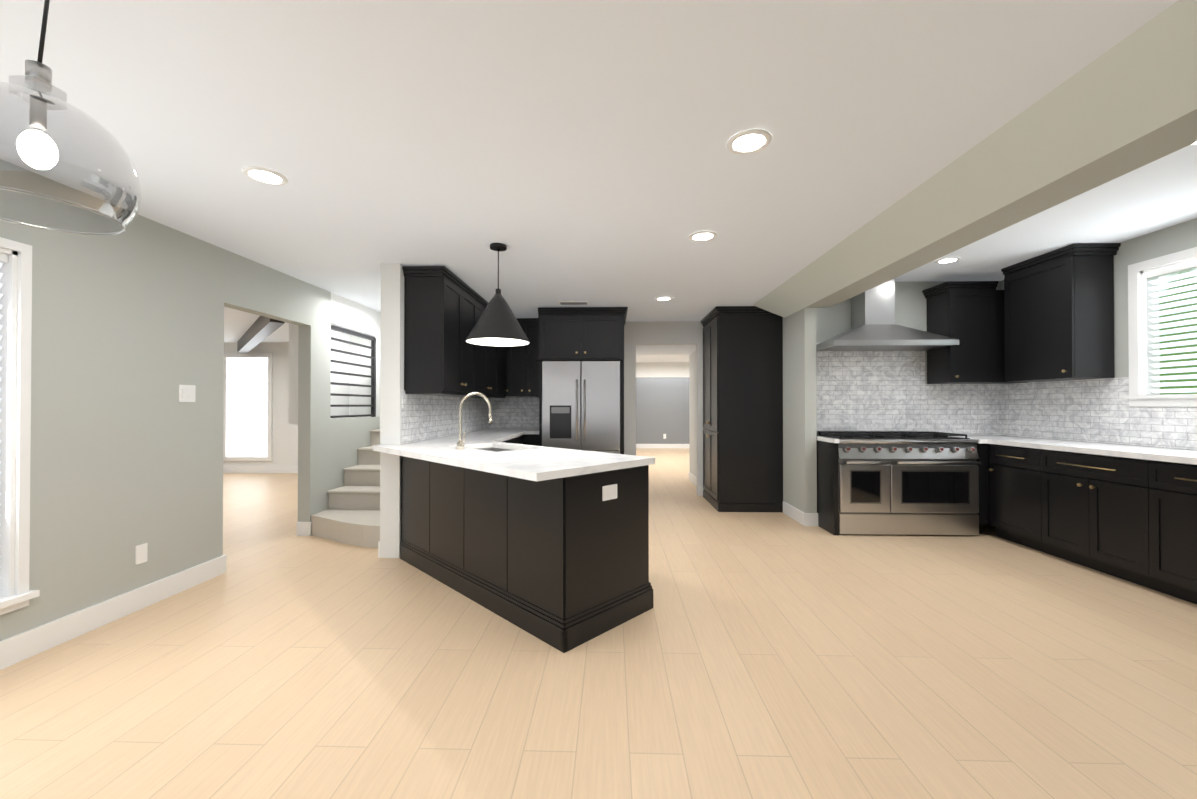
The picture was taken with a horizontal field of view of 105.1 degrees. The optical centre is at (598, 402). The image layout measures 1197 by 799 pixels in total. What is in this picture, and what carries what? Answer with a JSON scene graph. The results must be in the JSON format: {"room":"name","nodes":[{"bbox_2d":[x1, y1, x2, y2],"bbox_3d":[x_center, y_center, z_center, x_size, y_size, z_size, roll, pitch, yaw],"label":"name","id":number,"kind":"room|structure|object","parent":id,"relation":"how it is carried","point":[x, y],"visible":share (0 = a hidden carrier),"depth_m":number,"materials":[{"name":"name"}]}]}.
{"room":"kitchen","nodes":[
{"label":"kitchen","id":0,"kind":"room"},
{"bbox_2d":[0,159,380,640],"bbox_3d":[-3.024,0.055,2.244,0.420,2.400,8.620,0,0,2],"label":"wall","id":1,"kind":"structure","parent":0,"point":[126,451],"depth_m":2.79,"materials":[{"name":"grey paint"}]},
{"bbox_2d":[0,237,39,614],"bbox_3d":[-2.869,0.108,1.622,0.165,1.769,1.311,0,0,2],"label":"window","id":2,"kind":"structure","parent":1,"relation":"in","point":[16,593],"depth_m":2.21,"materials":[{"name":"white"}]},
{"bbox_2d":[0,252,7,566],"bbox_3d":[-2.879,0.104,1.623,0.055,1.637,1.143,0,0,2],"label":"window blind","id":3,"kind":"object","parent":2,"relation":"attached to","point":[3,257],"visible":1,"depth_m":2.19,"materials":[{"name":"white"}]},
{"bbox_2d":[0,555,225,669],"bbox_3d":[-2.852,1.179,0.662,0.015,0.130,5.485,0,0,2],"label":"baseboard","id":4,"kind":"structure","parent":1,"relation":"attached to","point":[15,649],"depth_m":2.57,"materials":[{"name":"white wood"}]},
{"bbox_2d":[135,543,147,564],"bbox_3d":[-2.794,0.926,2.801,0.006,0.115,0.070,0,0,2],"label":"electrical outlet plate","id":5,"kind":"object","parent":1,"relation":"attached to","point":[141,553],"visible":1,"depth_m":2.80,"materials":[{"name":"white plastic"}]},
{"bbox_2d":[178,385,195,401],"bbox_3d":[-2.783,-0.059,3.103,0.010,0.116,0.120,0,0,2],"label":"switch plate","id":6,"kind":"object","parent":1,"relation":"attached to","point":[187,393],"visible":1,"depth_m":3.10,"materials":[{"name":"white plastic"}]},
{"bbox_2d":[330,325,375,417],"bbox_3d":[-2.788,-0.314,5.186,0.040,0.980,0.970,0,0,2],"label":"stair railing","id":7,"kind":"object","parent":1,"relation":"attached to","point":[372,357],"visible":0.65,"depth_m":5.30,"materials":[{"name":"black metal"}]},
{"bbox_2d":[223,342,297,465],"bbox_3d":[-5.358,0.099,8.465,5.210,2.400,0.120,0,0,2],"label":"wall","id":8,"kind":"structure","parent":0,"point":[285,442],"depth_m":8.41,"materials":[{"name":"white paint"}]},
{"bbox_2d":[223,354,272,460],"bbox_3d":[-6.445,0.089,8.416,0.920,1.960,0.039,0,0,2],"label":"window","id":9,"kind":"structure","parent":8,"relation":"in","point":[248,412],"depth_m":8.41,"materials":[{"name":"white glass"}]},
{"bbox_2d":[223,466,297,472],"bbox_3d":[-5.360,1.234,8.389,5.210,0.130,0.015,0,0,2],"label":"baseboard","id":10,"kind":"structure","parent":8,"relation":"attached to","point":[260,469],"depth_m":8.41,"materials":[{"name":"white wood"}]},
{"bbox_2d":[380,263,471,557],"bbox_3d":[-1.659,0.075,5.125,0.160,2.400,2.780,0,0,2],"label":"wall","id":11,"kind":"structure","parent":0,"point":[392,336],"depth_m":3.74,"materials":[{"name":"white paint"}]},
{"bbox_2d":[403,270,477,393],"bbox_3d":[-1.434,-0.581,4.285,0.332,0.968,0.960,0,0,2],"label":"upper cabinet","id":12,"kind":"object","parent":11,"relation":"attached to","point":[444,307],"depth_m":3.81,"materials":[{"name":"black wood"}]},
{"bbox_2d":[402,390,489,443],"bbox_3d":[-1.572,0.132,5.074,0.009,0.442,2.630,0,0,2],"label":"tile backsplash","id":13,"kind":"structure","parent":11,"relation":"attached to","point":[425,417],"depth_m":4.54,"materials":[{"name":"tile"}]},
{"bbox_2d":[466,298,497,397],"bbox_3d":[-1.409,-0.575,5.160,0.332,0.968,1.017,0,0,2],"label":"upper cabinet","id":14,"kind":"object","parent":11,"relation":"attached to","point":[487,355],"depth_m":5.13,"materials":[{"name":"black wood"}]},
{"bbox_2d":[498,346,509,397],"bbox_3d":[-1.356,-0.570,5.806,0.399,0.968,0.507,0,0,2],"label":"upper cabinet","id":15,"kind":"object","parent":11,"relation":"attached to","point":[503,351],"depth_m":5.92,"materials":[{"name":"black wood"}]},
{"bbox_2d":[0,0,1177,342],"bbox_3d":[-3.076,-1.188,3.205,10.320,0.100,10.520,0,0,2],"label":"ceiling","id":16,"kind":"structure","parent":0,"point":[570,150],"depth_m":1.87,"materials":[{"name":"white paint"}]},
{"bbox_2d":[0,0,141,235],"bbox_3d":[-1.395,-0.810,1.142,0.366,0.680,0.366,0,0,2],"label":"glass pendant light","id":17,"kind":"object","parent":16,"relation":"hanging from","point":[36,149],"visible":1,"depth_m":1.13,"materials":[{"name":"clear glass"}]},
{"bbox_2d":[237,316,284,352],"bbox_3d":[-5.106,-1.012,6.829,0.140,0.198,4.102,0,-1,-42],"label":"beam","id":18,"kind":"structure","parent":16,"relation":"attached to","point":[260,329],"depth_m":6.37,"materials":[{"name":"grey wood"}]},
{"bbox_2d":[242,166,287,185],"bbox_3d":[-1.681,-1.138,2.313,0.190,0.007,0.190,0,0,2],"label":"recessed light","id":19,"kind":"object","parent":16,"relation":"in","point":[264,176],"visible":1,"depth_m":2.31,"materials":[{"name":"white"}]},
{"bbox_2d":[466,243,529,345],"bbox_3d":[-0.726,-0.784,3.316,0.450,0.702,0.450,0,0,2],"label":"pendant light","id":20,"kind":"object","parent":16,"relation":"hanging from","point":[497,323],"visible":1,"depth_m":3.22,"materials":[{"name":"black metal"}]},
{"bbox_2d":[558,301,588,304],"bbox_3d":[-0.278,-1.115,5.153,0.340,0.012,0.140,0,0,2],"label":"ceiling vent","id":21,"kind":"object","parent":16,"relation":"in","point":[573,302],"visible":1,"depth_m":5.11,"materials":[{"name":"white metal"}]},
{"bbox_2d":[655,297,672,300],"bbox_3d":[0.707,-1.119,4.965,0.190,0.007,0.190,0,0,2],"label":"recessed light","id":22,"kind":"object","parent":16,"relation":"in","point":[663,298],"visible":0.98,"depth_m":4.95,"materials":[{"name":"white"}]},
{"bbox_2d":[689,231,716,241],"bbox_3d":[0.714,-1.132,3.134,0.190,0.007,0.190,0,0,2],"label":"recessed light","id":23,"kind":"object","parent":16,"relation":"in","point":[701,236],"visible":1,"depth_m":3.13,"materials":[{"name":"white"}]},
{"bbox_2d":[726,129,771,154],"bbox_3d":[0.661,-1.140,2.015,0.190,0.007,0.190,0,0,2],"label":"recessed light","id":24,"kind":"object","parent":16,"relation":"in","point":[751,141],"visible":1,"depth_m":2.00,"materials":[{"name":"white"}]},
{"bbox_2d":[0,448,1196,798],"bbox_3d":[-1.706,1.331,5.888,14.500,0.100,16.000,0,0,2],"label":"floor","id":25,"kind":"structure","parent":0,"point":[764,656],"depth_m":2.05,"materials":[{"name":"brown wood"}]},
{"bbox_2d":[311,429,379,547],"bbox_3d":[-2.242,0.704,4.866,0.984,1.140,1.777,0,0,2],"label":"stairs","id":26,"kind":"structure","parent":25,"relation":"on","point":[350,515],"depth_m":4.62,"materials":[{"name":"grey carpet"}]},
{"bbox_2d":[509,436,516,439],"bbox_3d":[-1.270,0.834,4.854,0.627,0.880,0.564,0,0,2],"label":"base cabinet","id":27,"kind":"object","parent":25,"relation":"on","point":[510,437],"depth_m":5.11,"materials":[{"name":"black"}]},
{"bbox_2d":[400,464,651,609],"bbox_3d":[-0.574,0.822,3.200,1.780,0.880,1.725,0,0,2],"label":"base cabinet","id":28,"kind":"object","parent":25,"relation":"on","point":[445,523],"depth_m":3.13,"materials":[{"name":"black wood"}]},
{"bbox_2d":[489,484,564,652],"bbox_3d":[-0.352,0.822,2.499,0.364,0.870,0.340,0,0,2],"label":"panel","id":29,"kind":"object","parent":25,"relation":"on","point":[521,528],"depth_m":2.51,"materials":[{"name":"black wood"}]},
{"bbox_2d":[525,436,538,439],"bbox_3d":[-0.822,0.842,6.054,0.240,0.880,0.617,0,0,2],"label":"base cabinet","id":30,"kind":"object","parent":25,"relation":"on","point":[526,437],"depth_m":5.75,"materials":[{"name":"black wood"}]},
{"bbox_2d":[542,361,619,453],"bbox_3d":[-0.191,0.401,5.685,0.910,1.757,0.931,0,0,2],"label":"fridge","id":31,"kind":"object","parent":25,"relation":"on","point":[580,405],"visible":0.48,"depth_m":5.28,"materials":[{"name":"silver metal"}]},
{"bbox_2d":[538,307,627,453],"bbox_3d":[-0.170,0.088,5.835,1.049,2.385,1.027,0,0,2],"label":"enclosure","id":32,"kind":"object","parent":25,"relation":"on","point":[580,333],"visible":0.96,"depth_m":5.37,"materials":[{"name":"black wood"}]},
{"bbox_2d":[565,476,652,652],"bbox_3d":[0.068,0.822,2.565,0.463,0.870,0.495,0,0,2],"label":"island end panel","id":33,"kind":"object","parent":25,"relation":"on","point":[607,584],"depth_m":2.52,"materials":[{"name":"black wood"}]},
{"bbox_2d":[373,428,600,483],"bbox_3d":[-0.864,0.370,4.275,1.839,0.040,4.184,0,0,2],"label":"countertop","id":34,"kind":"structure","parent":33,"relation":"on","point":[435,459],"depth_m":2.94,"materials":[{"name":"white stone"}]},
{"bbox_2d":[453,392,492,447],"bbox_3d":[-0.923,0.132,3.411,0.214,0.422,0.247,0,0,2],"label":"faucet","id":35,"kind":"object","parent":34,"relation":"on","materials":[{"name":"metal"}]},
{"bbox_2d":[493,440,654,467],"bbox_3d":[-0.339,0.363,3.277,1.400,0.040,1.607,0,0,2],"label":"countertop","id":36,"kind":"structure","parent":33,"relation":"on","point":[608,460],"depth_m":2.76,"materials":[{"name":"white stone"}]},
{"bbox_2d":[701,306,782,511],"bbox_3d":[1.765,0.085,5.758,0.787,2.390,0.915,0,0,2],"label":"pantry","id":37,"kind":"object","parent":25,"relation":"on","point":[743,408],"visible":1,"depth_m":5.35,"materials":[{"name":"black wood"}]},
{"bbox_2d":[817,430,980,535],"bbox_3d":[2.950,0.787,4.604,1.295,0.970,0.663,0,0,2],"label":"range","id":38,"kind":"object","parent":25,"relation":"on","point":[908,482],"visible":1,"depth_m":4.34,"materials":[{"name":"silver metal"}]},
{"bbox_2d":[817,435,1196,603],"bbox_3d":[3.235,0.799,2.870,2.059,0.920,4.147,0,0,2],"label":"base cabinet","id":39,"kind":"object","parent":25,"relation":"on","point":[1126,512],"visible":0.96,"depth_m":3.41,"materials":[{"name":"black wood"}]},
{"bbox_2d":[505,321,703,494],"bbox_3d":[0.444,-0.006,6.395,3.970,2.580,0.120,0,0,2],"label":"wall","id":40,"kind":"structure","parent":0,"point":[667,333],"depth_m":6.33,"materials":[{"name":"white paint"}]},
{"bbox_2d":[490,397,538,427],"bbox_3d":[-1.099,0.141,6.372,0.820,0.442,0.008,0,0,2],"label":"tile backsplash","id":41,"kind":"structure","parent":40,"relation":"attached to","point":[507,412],"depth_m":6.37,"materials":[{"name":"tile"}]},
{"bbox_2d":[510,322,529,395],"bbox_3d":[-1.062,-0.568,6.183,0.342,0.968,0.374,0,0,2],"label":"upper cabinet","id":42,"kind":"object","parent":40,"relation":"attached to","point":[519,355],"depth_m":6.03,"materials":[{"name":"black wood"}]},
{"bbox_2d":[530,322,538,395],"bbox_3d":[-0.848,-0.568,6.196,0.312,0.968,0.337,0,0,2],"label":"upper cabinet","id":43,"kind":"object","parent":40,"relation":"attached to","point":[534,362],"depth_m":6.03,"materials":[{"name":"black wood"}]},
{"bbox_2d":[698,486,703,495],"bbox_3d":[1.772,1.219,6.279,0.810,0.130,0.015,0,0,2],"label":"baseboard","id":44,"kind":"structure","parent":40,"relation":"attached to","point":[700,488],"depth_m":6.28,"materials":[{"name":"white wood"}]},
{"bbox_2d":[636,363,687,443],"bbox_3d":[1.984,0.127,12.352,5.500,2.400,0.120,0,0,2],"label":"wall","id":45,"kind":"structure","parent":0,"point":[666,398],"depth_m":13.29,"materials":[{"name":"white paint"}]},
{"bbox_2d":[636,444,688,447],"bbox_3d":[1.961,1.269,13.277,2.400,0.130,0.015,0,0,2],"label":"baseboard","id":46,"kind":"structure","parent":45,"relation":"attached to","point":[637,445],"depth_m":13.27,"materials":[{"name":"white wood"}]},
{"bbox_2d":[636,355,688,361],"bbox_3d":[1.929,-1.136,10.502,5.500,0.100,5.840,0,0,2],"label":"ceiling","id":47,"kind":"structure","parent":0,"point":[662,358],"depth_m":11.30,"materials":[{"name":"white paint"}]},
{"bbox_2d":[636,345,695,354],"bbox_3d":[0.964,-0.831,7.086,1.090,0.060,1.280,0,0,2],"label":"ceiling","id":48,"kind":"structure","parent":0,"point":[665,349],"depth_m":6.96,"materials":[{"name":"white paint"}]},
{"bbox_2d":[688,351,695,476],"bbox_3d":[1.567,0.089,6.992,0.120,2.400,1.140,0,0,2],"label":"wall","id":49,"kind":"structure","parent":0,"point":[692,357],"depth_m":7.41,"materials":[{"name":"white paint"}]},
{"bbox_2d":[689,472,695,485],"bbox_3d":[1.502,1.224,7.056,0.015,0.130,1.280,0,0,2],"label":"baseboard","id":50,"kind":"structure","parent":49,"relation":"attached to","point":[692,478],"depth_m":7.32,"materials":[{"name":"white wood"}]},
{"bbox_2d":[816,281,1000,383],"bbox_3d":[3.355,-0.015,5.009,2.190,2.580,0.120,0,0,2],"label":"wall","id":51,"kind":"structure","parent":0,"point":[910,308],"depth_m":4.96,"materials":[{"name":"grey paint"}]},
{"bbox_2d":[816,278,958,350],"bbox_3d":[2.911,-0.929,4.713,1.200,0.751,0.488,0,0,2],"label":"range hood","id":52,"kind":"object","parent":51,"relation":"attached to","point":[874,327],"visible":0.85,"depth_m":4.66,"materials":[{"name":"silver metal"}]},
{"bbox_2d":[816,342,999,434],"bbox_3d":[3.285,-0.152,4.946,2.040,1.008,0.008,0,0,2],"label":"tile backsplash","id":53,"kind":"structure","parent":51,"relation":"attached to","point":[876,390],"depth_m":4.94,"materials":[{"name":"tile"}]},
{"bbox_2d":[922,281,1009,383],"bbox_3d":[3.901,-0.703,4.747,0.817,1.010,0.377,0,0,2],"label":"upper cabinet","id":54,"kind":"object","parent":51,"relation":"attached to","point":[965,311],"depth_m":4.60,"materials":[{"name":"black wood"}]},
{"bbox_2d":[753,0,1196,512],"bbox_3d":[1.992,-0.037,2.038,0.620,2.580,8.500,0,0,2],"label":"wall","id":55,"kind":"structure","parent":0,"point":[1128,104],"depth_m":2.15,"materials":[{"name":"grey paint"}]},
{"bbox_2d":[783,501,811,525],"bbox_3d":[2.143,1.210,5.008,0.035,0.130,0.595,0,0,2],"label":"baseboard","id":56,"kind":"structure","parent":55,"relation":"attached to","point":[805,519],"depth_m":4.88,"materials":[{"name":"white wood"}]},
{"bbox_2d":[895,146,1196,281],"bbox_3d":[3.190,-1.381,1.422,2.310,0.100,7.320,0,0,2],"label":"ceiling","id":57,"kind":"structure","parent":0,"point":[1157,195],"depth_m":3.34,"materials":[{"name":"white paint"}]},
{"bbox_2d":[935,257,960,263],"bbox_3d":[3.216,-1.305,4.222,0.190,0.007,0.190,0,0,2],"label":"recessed light","id":58,"kind":"object","parent":57,"relation":"in","point":[947,260],"visible":0.96,"depth_m":4.22,"materials":[{"name":"white"}]},
{"bbox_2d":[1001,218,1196,449],"bbox_3d":[4.282,-0.042,1.321,0.120,2.580,7.200,0,0,2],"label":"wall","id":59,"kind":"structure","parent":0,"point":[1170,240],"depth_m":3.72,"materials":[{"name":"grey paint"}]},
{"bbox_2d":[998,243,1120,382],"bbox_3d":[4.113,-0.754,4.120,0.377,1.105,0.705,0,0,2],"label":"upper cabinet","id":60,"kind":"object","parent":59,"relation":"attached to","point":[1048,316],"depth_m":3.93,"materials":[{"name":"black wood"}]},
{"bbox_2d":[1000,377,1196,449],"bbox_3d":[4.260,0.064,2.845,0.008,0.546,4.147,0,0,2],"label":"tile backsplash","id":61,"kind":"structure","parent":59,"relation":"attached to","point":[1089,410],"depth_m":3.99,"materials":[{"name":"tile"}]},
{"bbox_2d":[1124,247,1196,406],"bbox_3d":[4.316,-0.539,3.149,0.160,1.140,1.120,0,0,2],"label":"window","id":62,"kind":"structure","parent":59,"relation":"in","point":[1141,394],"depth_m":3.61,"materials":[{"name":"white wood"}]},
{"bbox_2d":[1146,261,1196,392],"bbox_3d":[4.323,-0.546,3.149,0.055,0.945,0.906,0,0,2],"label":"window blind","id":63,"kind":"object","parent":62,"relation":"attached to","point":[1174,269],"visible":1,"depth_m":3.45,"materials":[{"name":"white plastic"}]},
{"label":"outside","id":64,"kind":"structure","parent":0,"visible":0},
{"bbox_2d":[1159,268,1196,394],"bbox_3d":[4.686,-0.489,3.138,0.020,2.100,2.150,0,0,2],"label":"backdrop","id":65,"kind":"structure","parent":64,"point":[1184,373],"depth_m":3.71,"materials":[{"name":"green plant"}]}
]}

